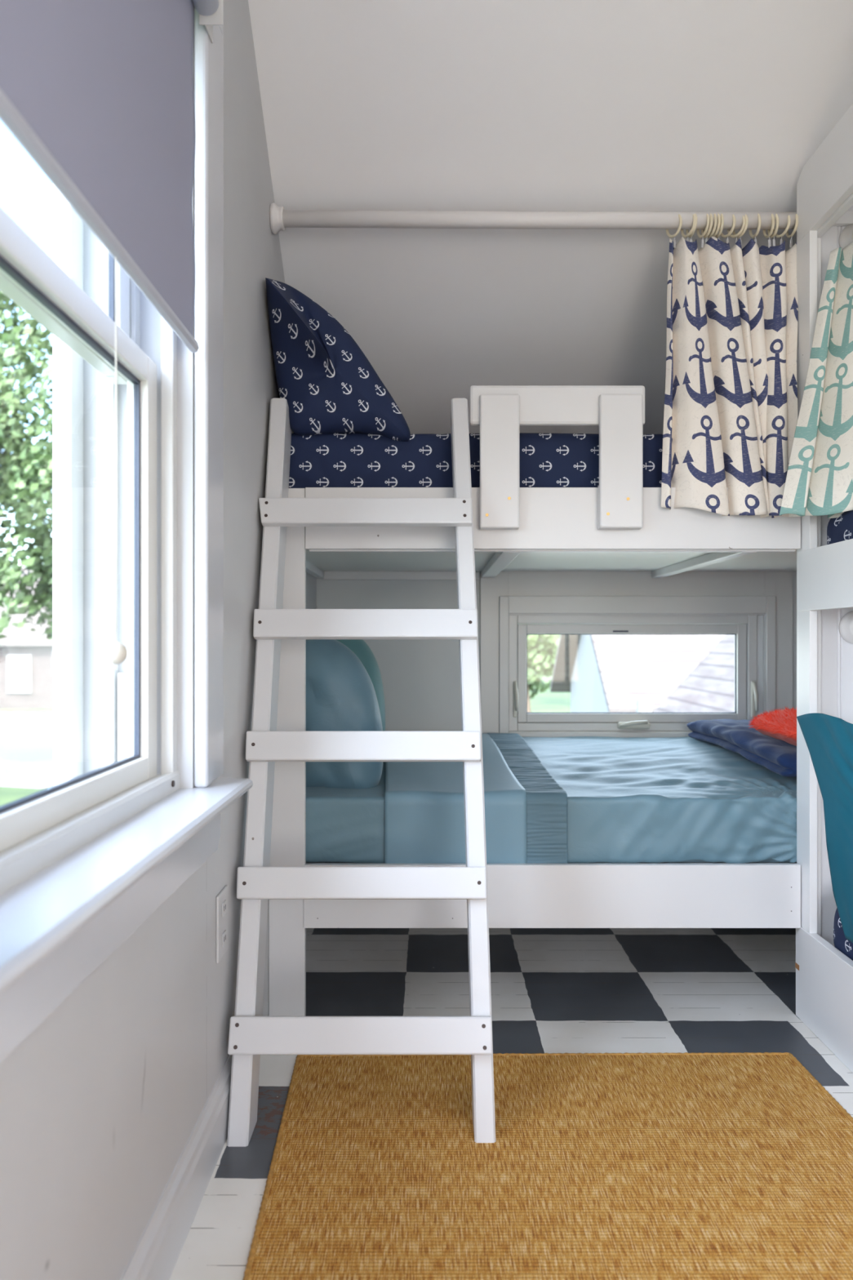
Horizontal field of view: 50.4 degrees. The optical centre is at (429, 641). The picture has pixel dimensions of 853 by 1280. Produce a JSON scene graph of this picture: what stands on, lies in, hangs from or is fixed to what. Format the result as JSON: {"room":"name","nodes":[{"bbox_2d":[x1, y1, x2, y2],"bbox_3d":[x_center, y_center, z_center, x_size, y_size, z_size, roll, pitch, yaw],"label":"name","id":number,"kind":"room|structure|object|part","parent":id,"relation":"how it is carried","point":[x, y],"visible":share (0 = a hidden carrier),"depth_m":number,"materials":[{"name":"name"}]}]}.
{"room":"children's bedroom","nodes":[
{"label":"children's bedroom","id":0,"kind":"room"},
{"bbox_2d":[0,0,316,1279],"bbox_3d":[-0.535,-0.310,0.790,0.220,2.620,5.580,0,0,0],"label":"wall","id":1,"kind":"structure","parent":0,"point":[100,1103],"depth_m":1.63,"materials":[{"name":"paint"}]},
{"bbox_2d":[0,0,253,1062],"bbox_3d":[-0.515,-0.465,1.130,0.349,1.730,1.340,0,0,0],"label":"window","id":2,"kind":"structure","parent":1,"relation":"in","point":[86,859],"depth_m":1.57,"materials":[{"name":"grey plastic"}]},
{"bbox_3d":[-0.656,-0.465,1.130,0.022,1.570,1.180,0,0,0],"label":"casing","id":3,"kind":"part","parent":2,"relation":"part of","materials":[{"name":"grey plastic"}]},
{"bbox_3d":[-0.542,-0.798,1.144,0.028,0.693,0.908,0,0,0],"label":"sash","id":4,"kind":"part","parent":2,"relation":"part of","materials":[{"name":"white paint"}]},
{"bbox_3d":[-0.498,-0.125,1.144,0.037,0.726,0.908,0,0,0],"label":"sash","id":5,"kind":"part","parent":2,"relation":"part of","materials":[{"name":"white paint"}]},
{"bbox_3d":[-0.569,-0.415,1.143,0.243,1.470,0.966,0,0,0],"label":"frame","id":6,"kind":"part","parent":2,"relation":"part of","materials":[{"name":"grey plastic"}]},
{"bbox_2d":[0,0,222,664],"bbox_3d":[-0.399,-0.568,1.161,0.066,1.199,0.994,0,0,0],"label":"roller blind","id":7,"kind":"object","parent":2,"relation":"attached to","point":[99,94],"visible":1,"depth_m":1.22,"materials":[{"name":"grey fabric"}]},
{"bbox_3d":[-0.416,-0.255,1.204,0.004,0.514,0.002,0,0,0],"label":"pull cord","id":8,"kind":"part","parent":7,"relation":"part of","materials":[{"name":"beige plastic"}]},
{"bbox_3d":[-0.412,-0.532,1.150,0.026,1.595,1.300,0,0,0],"label":"casing","id":9,"kind":"part","parent":2,"relation":"part of","materials":[{"name":"white wood"}]},
{"bbox_2d":[120,1054,231,1279],"bbox_3d":[-0.416,0.939,0.040,0.018,0.122,3.780,0,0,0],"label":"baseboard","id":10,"kind":"structure","parent":1,"relation":"attached to","point":[155,1256],"depth_m":1.52,"materials":[{"name":"grey paint"}]},
{"bbox_2d":[216,884,227,963],"bbox_3d":[-0.420,0.575,1.844,0.009,0.134,0.088,0,0,0],"label":"wall outlet","id":11,"kind":"object","parent":1,"relation":"attached to","point":[222,898],"visible":1,"depth_m":1.83,"materials":[{"name":"white plastic"}]},
{"bbox_2d":[222,929,226,947],"bbox_3d":[-0.418,0.606,1.844,0.003,0.028,0.030,0,0,0],"label":"receptacle","id":12,"kind":"object","parent":11,"relation":"attached to","point":[224,931],"depth_m":1.84,"materials":[{"name":"grey plastic"}]},
{"bbox_2d":[222,899,226,916],"bbox_3d":[-0.418,0.544,1.844,0.003,0.028,0.030,0,0,0],"label":"receptacle","id":13,"kind":"object","parent":11,"relation":"attached to","point":[224,901],"depth_m":1.84,"materials":[{"name":"grey plastic"}]},
{"bbox_2d":[169,928,852,1279],"bbox_3d":[0.703,1.060,0.790,2.695,0.120,5.580,0,0,0],"label":"floor","id":14,"kind":"structure","parent":0,"point":[553,990],"depth_m":2.54,"materials":[{"name":"tile"}]},
{"bbox_2d":[268,385,800,1016],"bbox_3d":[0.518,0.165,2.876,1.884,1.669,1.064,0,0,0],"label":"bunk bed","id":15,"kind":"object","parent":14,"relation":"on","point":[620,524],"visible":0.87,"depth_m":2.38,"materials":[{"name":"white paint"}]},
{"bbox_3d":[-0.376,0.297,2.402,0.096,1.403,0.020,0,0,0],"label":"panel","id":16,"kind":"part","parent":15,"relation":"part of","materials":[{"name":"white paint"}]},
{"bbox_2d":[288,432,662,488],"bbox_3d":[0.515,-0.472,2.824,1.859,0.194,0.777,0,0,0],"label":"mattress","id":17,"kind":"object","parent":15,"relation":"on","point":[335,460],"visible":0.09,"depth_m":2.44,"materials":[{"name":"blue fabric"}]},
{"bbox_2d":[265,277,410,441],"bbox_3d":[-0.235,-0.749,2.554,0.368,0.421,0.625,0,0,0],"label":"pillow","id":18,"kind":"object","parent":17,"relation":"on","point":[328,384],"visible":0.9,"depth_m":2.38,"materials":[{"name":"blue fabric"}]},
{"bbox_3d":[0.183,-0.467,2.356,0.103,0.348,0.021,0,0,0],"label":"guard post","id":19,"kind":"part","parent":15,"relation":"part of","materials":[{"name":"white paint"}]},
{"bbox_2d":[306,736,796,863],"bbox_3d":[0.519,0.478,2.898,1.866,0.258,0.979,0,0,0],"label":"mattress","id":20,"kind":"object","parent":15,"relation":"on","point":[631,800],"visible":0.56,"depth_m":2.42,"materials":[{"name":"blue fabric"}]},
{"bbox_2d":[306,639,382,788],"bbox_3d":[-0.277,0.228,2.626,0.291,0.483,0.196,0,0,0],"label":"pillow","id":21,"kind":"object","parent":20,"relation":"on","point":[341,695],"visible":0.51,"depth_m":2.55,"materials":[{"name":"blue fabric"}]},
{"bbox_2d":[334,639,385,730],"bbox_3d":[-0.282,0.173,2.959,0.278,0.462,0.222,0,0,0],"label":"pillow","id":22,"kind":"object","parent":20,"relation":"on","point":[359,647],"visible":0.17,"depth_m":2.90,"materials":[{"name":"teal fabric"}]},
{"bbox_2d":[384,733,568,863],"bbox_3d":[0.103,0.465,2.869,0.530,0.264,0.930,0,0,0],"label":"blanket","id":23,"kind":"object","parent":20,"relation":"on","point":[526,809],"visible":0.8,"depth_m":2.41,"materials":[{"name":"blue fabric"}]},
{"bbox_2d":[687,719,796,777],"bbox_3d":[1.187,0.331,2.935,0.488,0.106,0.810,0,0,0],"label":"pillow","id":24,"kind":"object","parent":20,"relation":"on","point":[778,756],"visible":0.41,"depth_m":2.81,"materials":[{"name":"blue fabric"}]},
{"bbox_2d":[749,706,796,746],"bbox_3d":[1.242,0.264,2.749,0.455,0.132,0.484,0,0,0],"label":"cushion","id":25,"kind":"object","parent":24,"relation":"on","point":[780,724],"visible":0.37,"depth_m":2.75,"materials":[{"name":"orange fur"}]},
{"bbox_3d":[0.324,0.673,2.395,1.310,0.166,0.020,0,0,0],"label":"rail","id":26,"kind":"part","parent":15,"relation":"part of","materials":[{"name":"white paint"}]},
{"bbox_3d":[0.326,-0.324,2.395,1.306,0.162,0.020,0,0,0],"label":"rail","id":27,"kind":"part","parent":15,"relation":"part of","materials":[{"name":"white paint"}]},
{"bbox_3d":[0.336,-0.618,2.376,0.460,0.104,0.019,0,0,0],"label":"guard rail","id":28,"kind":"part","parent":15,"relation":"part of","materials":[{"name":"white paint"}]},
{"bbox_3d":[0.498,-0.467,2.356,0.112,0.348,0.021,0,0,0],"label":"guard post","id":29,"kind":"part","parent":15,"relation":"part of","materials":[{"name":"white paint"}]},
{"bbox_2d":[242,1052,852,1279],"bbox_3d":[0.308,0.996,1.311,1.253,0.012,1.816,0,0,0],"label":"rug","id":30,"kind":"object","parent":14,"relation":"on","point":[706,1166],"visible":0.93,"depth_m":1.69,"materials":[{"name":"wicker"}]},
{"bbox_2d":[226,398,495,1146],"bbox_3d":[-0.145,0.182,2.126,0.555,1.635,0.671,0,0,0],"label":"ladder","id":31,"kind":"object","parent":30,"relation":"on","point":[251,1035],"visible":1,"depth_m":2.02,"materials":[{"name":"white paint"}]},
{"bbox_2d":[795,103,852,1072],"bbox_3d":[1.464,-0.124,1.360,0.971,2.246,2.120,0,0,0],"label":"bunk bed","id":32,"kind":"object","parent":14,"relation":"on","point":[824,185],"visible":0.96,"depth_m":2.34,"materials":[{"name":"paint"}]},
{"bbox_3d":[0.992,-0.153,2.378,0.020,1.814,0.083,0,0,0],"label":"post","id":33,"kind":"part","parent":32,"relation":"part of","materials":[{"name":"paint"}]},
{"bbox_3d":[1.013,-0.080,2.384,0.022,2.120,0.037,0,0,0],"label":"post","id":34,"kind":"part","parent":32,"relation":"part of","materials":[{"name":"paint"}]},
{"bbox_3d":[0.991,0.877,1.360,0.023,0.244,2.120,0,0,0],"label":"board","id":35,"kind":"part","parent":32,"relation":"part of","materials":[{"name":"paint"}]},
{"bbox_2d":[796,712,852,942],"bbox_3d":[0.965,0.417,1.998,0.039,0.542,0.759,0,0,3],"label":"pillow","id":36,"kind":"object","parent":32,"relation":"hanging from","point":[828,739],"visible":1,"depth_m":2.13,"materials":[{"name":"fabric"}]},
{"bbox_3d":[0.990,-0.158,1.350,0.024,0.158,2.100,0,0,0],"label":"rail","id":37,"kind":"part","parent":32,"relation":"part of","materials":[{"name":"paint"}]},
{"bbox_2d":[826,510,852,544],"bbox_3d":[1.470,-0.229,1.372,0.927,0.220,1.952,0,0,0],"label":"mattress","id":38,"kind":"object","parent":32,"relation":"on","point":[839,529],"visible":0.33,"depth_m":2.23,"materials":[{"name":"blue fabric"}]},
{"bbox_3d":[1.488,-1.117,2.393,0.922,0.035,0.019,0,0,0],"label":"cornice","id":39,"kind":"part","parent":32,"relation":"part of","materials":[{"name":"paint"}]},
{"bbox_2d":[833,907,852,960],"bbox_3d":[1.468,0.721,1.367,0.927,0.240,1.940,0,0,0],"label":"mattress","id":40,"kind":"object","parent":32,"relation":"on","point":[842,943],"visible":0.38,"depth_m":2.22,"materials":[{"name":"blue fabric"}]},
{"bbox_2d":[248,0,852,434],"bbox_3d":[0.703,-1.044,0.790,2.695,1.473,5.580,0,0,0],"label":"ceiling","id":41,"kind":"structure","parent":0,"point":[458,105],"depth_m":2.38,"materials":[{"name":"white paint"}]},
{"bbox_2d":[316,571,796,730],"bbox_3d":[0.762,0.277,3.495,2.375,1.447,0.170,0,0,0],"label":"wall","id":42,"kind":"structure","parent":0,"point":[420,677],"depth_m":3.41,"materials":[{"name":"paint"}]},
{"bbox_2d":[480,571,792,737],"bbox_3d":[0.777,0.069,3.441,1.170,0.662,0.178,0,0,0],"label":"window","id":43,"kind":"structure","parent":42,"relation":"in","point":[514,605],"depth_m":3.39,"materials":[{"name":"grey plastic"}]},
{"bbox_3d":[0.323,0.217,3.381,0.015,0.135,0.040,0,0,-6],"label":"lock lever","id":44,"kind":"part","parent":43,"relation":"part of","materials":[{"name":"beige"}]},
{"bbox_3d":[0.764,0.121,3.431,0.863,0.371,0.038,0,0,0],"label":"awning sash","id":45,"kind":"part","parent":43,"relation":"part of","materials":[{"name":"grey plastic"}]},
{"bbox_3d":[0.764,0.119,3.465,0.935,0.438,0.130,0,0,0],"label":"frame","id":46,"kind":"part","parent":43,"relation":"part of","materials":[{"name":"grey plastic"}]},
{"bbox_3d":[0.765,0.310,3.376,0.120,0.035,0.048,0,0,0],"label":"crank handle","id":47,"kind":"part","parent":43,"relation":"part of","materials":[{"name":"beige"}]},
{"bbox_3d":[1.215,0.217,3.381,0.015,0.135,0.040,0,0,-6],"label":"lock lever","id":48,"kind":"part","parent":43,"relation":"part of","materials":[{"name":"beige"}]},
{"bbox_2d":[821,204,852,946],"bbox_3d":[1.477,-0.117,2.410,0.946,2.235,0.012,0,0,0],"label":"wall partition","id":49,"kind":"structure","parent":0,"point":[837,653],"depth_m":2.40,"materials":[{"name":"white paint"}]},
{"bbox_2d":[269,202,796,234],"bbox_3d":[0.278,-1.138,2.440,1.406,0.078,0.078,0,0,0],"label":"curtain rod","id":50,"kind":"object","parent":49,"relation":"attached to","point":[280,219],"visible":1,"depth_m":2.42,"materials":[{"name":"white paint"}]},
{"bbox_2d":[666,213,682,248],"bbox_3d":[0.660,-1.105,2.439,0.012,0.091,0.062,0,0,-25],"label":"curtain ring","id":51,"kind":"object","parent":50,"relation":"hanging from","point":[668,234],"visible":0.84,"depth_m":2.43,"materials":[{"name":"beige plastic"}]},
{"bbox_2d":[680,214,695,241],"bbox_3d":[0.697,-1.105,2.439,0.012,0.091,0.062,0,0,-20],"label":"curtain ring","id":52,"kind":"object","parent":50,"relation":"hanging from","point":[683,235],"visible":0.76,"depth_m":2.43,"materials":[{"name":"beige plastic"}]},
{"bbox_2d":[685,213,697,242],"bbox_3d":[0.706,-1.105,2.439,0.011,0.091,0.062,0,0,-8],"label":"curtain ring","id":53,"kind":"object","parent":50,"relation":"hanging from","point":[695,215],"visible":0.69,"depth_m":2.42,"materials":[{"name":"beige plastic"}]},
{"bbox_2d":[697,213,710,248],"bbox_3d":[0.737,-1.105,2.439,0.010,0.091,0.062,0,0,-12],"label":"curtain ring","id":54,"kind":"object","parent":50,"relation":"hanging from","point":[703,235],"visible":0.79,"depth_m":2.43,"materials":[{"name":"beige plastic"}]},
{"bbox_2d":[701,213,713,243],"bbox_3d":[0.748,-1.105,2.439,0.008,0.091,0.062,2,0,-8],"label":"curtain ring","id":55,"kind":"object","parent":50,"relation":"hanging from","point":[711,215],"visible":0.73,"depth_m":2.42,"materials":[{"name":"beige plastic"}]},
{"bbox_2d":[704,213,717,238],"bbox_3d":[0.758,-1.105,2.439,0.008,0.091,0.062,1,0,-10],"label":"curtain ring","id":56,"kind":"object","parent":50,"relation":"hanging from","point":[712,233],"visible":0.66,"depth_m":2.42,"materials":[{"name":"beige plastic"}]},
{"bbox_2d":[709,213,720,236],"bbox_3d":[0.769,-1.105,2.439,0.008,0.091,0.062,0,0,-8],"label":"curtain ring","id":57,"kind":"object","parent":50,"relation":"hanging from","point":[715,234],"visible":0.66,"depth_m":2.41,"materials":[{"name":"beige plastic"}]},
{"bbox_2d":[714,213,724,239],"bbox_3d":[0.779,-1.105,2.439,0.008,0.091,0.062,0,0,-4],"label":"curtain ring","id":58,"kind":"object","parent":50,"relation":"hanging from","point":[718,235],"visible":0.56,"depth_m":2.41,"materials":[{"name":"beige plastic"}]},
{"bbox_2d":[719,214,736,243],"bbox_3d":[0.803,-1.105,2.439,0.008,0.091,0.062,0,0,-22],"label":"curtain ring","id":59,"kind":"object","parent":50,"relation":"hanging from","point":[731,232],"visible":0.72,"depth_m":2.42,"materials":[{"name":"beige plastic"}]},
{"bbox_2d":[661,235,798,518],"bbox_3d":[0.795,-0.705,2.403,0.385,0.762,0.143,0,0,0],"label":"curtain","id":60,"kind":"object","parent":50,"relation":"hanging from","point":[731,413],"visible":1,"depth_m":2.39,"materials":[{"name":"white fabric"}]},
{"bbox_2d":[727,215,745,243],"bbox_3d":[0.827,-1.105,2.439,0.008,0.091,0.062,-1,1,-28],"label":"curtain ring","id":61,"kind":"object","parent":50,"relation":"hanging from","point":[744,217],"visible":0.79,"depth_m":2.43,"materials":[{"name":"beige plastic"}]},
{"bbox_2d":[732,213,748,246],"bbox_3d":[0.838,-1.105,2.439,0.007,0.091,0.062,-2,1,-20],"label":"curtain ring","id":62,"kind":"object","parent":50,"relation":"hanging from","point":[742,233],"visible":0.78,"depth_m":2.42,"materials":[{"name":"beige plastic"}]},
{"bbox_2d":[749,213,761,243],"bbox_3d":[0.878,-1.105,2.439,0.010,0.091,0.062,0,0,-6],"label":"curtain ring","id":63,"kind":"object","parent":50,"relation":"hanging from","point":[755,235],"visible":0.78,"depth_m":2.42,"materials":[{"name":"beige plastic"}]},
{"bbox_2d":[763,213,774,248],"bbox_3d":[0.915,-1.105,2.439,0.011,0.091,0.062,0,0,-4],"label":"curtain ring","id":64,"kind":"object","parent":50,"relation":"hanging from","point":[765,234],"visible":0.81,"depth_m":2.43,"materials":[{"name":"beige plastic"}]},
{"bbox_2d":[767,213,779,246],"bbox_3d":[0.927,-1.105,2.439,0.012,0.091,0.062,0,0,-3],"label":"curtain ring","id":65,"kind":"object","parent":50,"relation":"hanging from","point":[776,215],"visible":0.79,"depth_m":2.42,"materials":[{"name":"beige plastic"}]},
{"bbox_2d":[773,214,791,244],"bbox_3d":[0.950,-1.105,2.439,0.012,0.091,0.062,0,0,-20],"label":"curtain ring","id":66,"kind":"object","parent":50,"relation":"hanging from","point":[785,231],"visible":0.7,"depth_m":2.42,"materials":[{"name":"beige plastic"}]},
{"bbox_2d":[785,213,798,247],"bbox_3d":[0.976,-1.105,2.439,0.011,0.091,0.062,0,0,-6],"label":"curtain ring","id":67,"kind":"object","parent":50,"relation":"hanging from","point":[793,233],"visible":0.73,"depth_m":2.43,"materials":[{"name":"beige plastic"}]},
{"bbox_2d":[839,611,852,644],"bbox_3d":[1.130,-0.036,1.394,0.089,0.089,2.018,0,0,0],"label":"curtain rod","id":68,"kind":"object","parent":49,"relation":"attached to","point":[846,624],"visible":1,"depth_m":2.38,"materials":[{"name":"white paint"}]},
{"bbox_2d":[839,224,852,248],"bbox_3d":[1.130,-1.060,1.394,0.089,0.089,2.018,0,0,0],"label":"curtain rod","id":69,"kind":"object","parent":49,"relation":"attached to","point":[846,237],"visible":0.75,"depth_m":2.38,"materials":[{"name":"white paint"}]},
{"bbox_2d":[779,241,852,518],"bbox_3d":[1.067,-0.669,2.245,0.360,0.722,0.174,0,0,26],"label":"curtain","id":70,"kind":"object","parent":69,"relation":"hanging from","point":[819,482],"visible":1,"depth_m":2.25,"materials":[{"name":"fabric"}]},
{"label":"outside","id":71,"kind":"structure","parent":0,"visible":0},
{"bbox_2d":[0,672,570,805],"bbox_3d":[-5.000,3.150,30.000,130.000,0.300,120.000,0,0,0],"label":"ground","id":72,"kind":"structure","parent":71,"point":[542,701],"depth_m":40.51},
{"bbox_2d":[0,711,52,789],"bbox_3d":[-22.500,2.990,27.750,35.000,0.020,20.500,0,0,0],"label":"driveway","id":73,"kind":"structure","parent":72,"relation":"on","point":[25,737],"depth_m":24.83,"materials":[{"name":"white concrete"}]},
{"bbox_2d":[0,291,52,644],"bbox_3d":[-9.549,-2.530,19.142,7.303,11.098,6.782,0,0,0],"label":"tree","id":74,"kind":"object","parent":72,"relation":"on","point":[25,467],"visible":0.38,"depth_m":18.38,"materials":[{"name":"green plant"}]},
{"bbox_2d":[0,567,52,709],"bbox_3d":[-18.500,-0.320,44.500,17.800,6.640,9.800,0,0,0],"label":"house","id":75,"kind":"structure","parent":72,"relation":"on","point":[25,657],"depth_m":40.00,"materials":[{"name":"brick"}]},
{"bbox_3d":[-18.100,1.450,39.910,0.800,1.400,0.020,0,0,0],"label":"pane","id":76,"kind":"part","parent":75,"relation":"part of","materials":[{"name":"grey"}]},
{"bbox_2d":[527,634,559,711],"bbox_3d":[2.603,-0.145,26.019,3.583,6.380,3.312,0,0,0],"label":"tree","id":77,"kind":"object","parent":72,"relation":"on","point":[539,662],"visible":0.14,"depth_m":25.30,"materials":[{"name":"green plant"}]},
{"bbox_2d":[550,634,725,711],"bbox_3d":[4.975,0.830,15.000,5.150,4.340,5.900,0,0,0],"label":"house","id":78,"kind":"structure","parent":72,"relation":"on","point":[601,673],"depth_m":13.10,"materials":[{"name":"grey"}]},
{"bbox_2d":[636,699,652,711],"bbox_3d":[1.650,1.825,10.030,1.600,2.350,0.140,0,0,0],"label":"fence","id":79,"kind":"object","parent":72,"relation":"on","point":[642,705],"visible":0.04,"depth_m":9.96,"materials":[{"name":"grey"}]},
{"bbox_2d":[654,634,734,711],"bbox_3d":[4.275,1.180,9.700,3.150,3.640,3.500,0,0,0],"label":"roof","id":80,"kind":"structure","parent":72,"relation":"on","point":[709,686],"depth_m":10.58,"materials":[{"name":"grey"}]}
]}

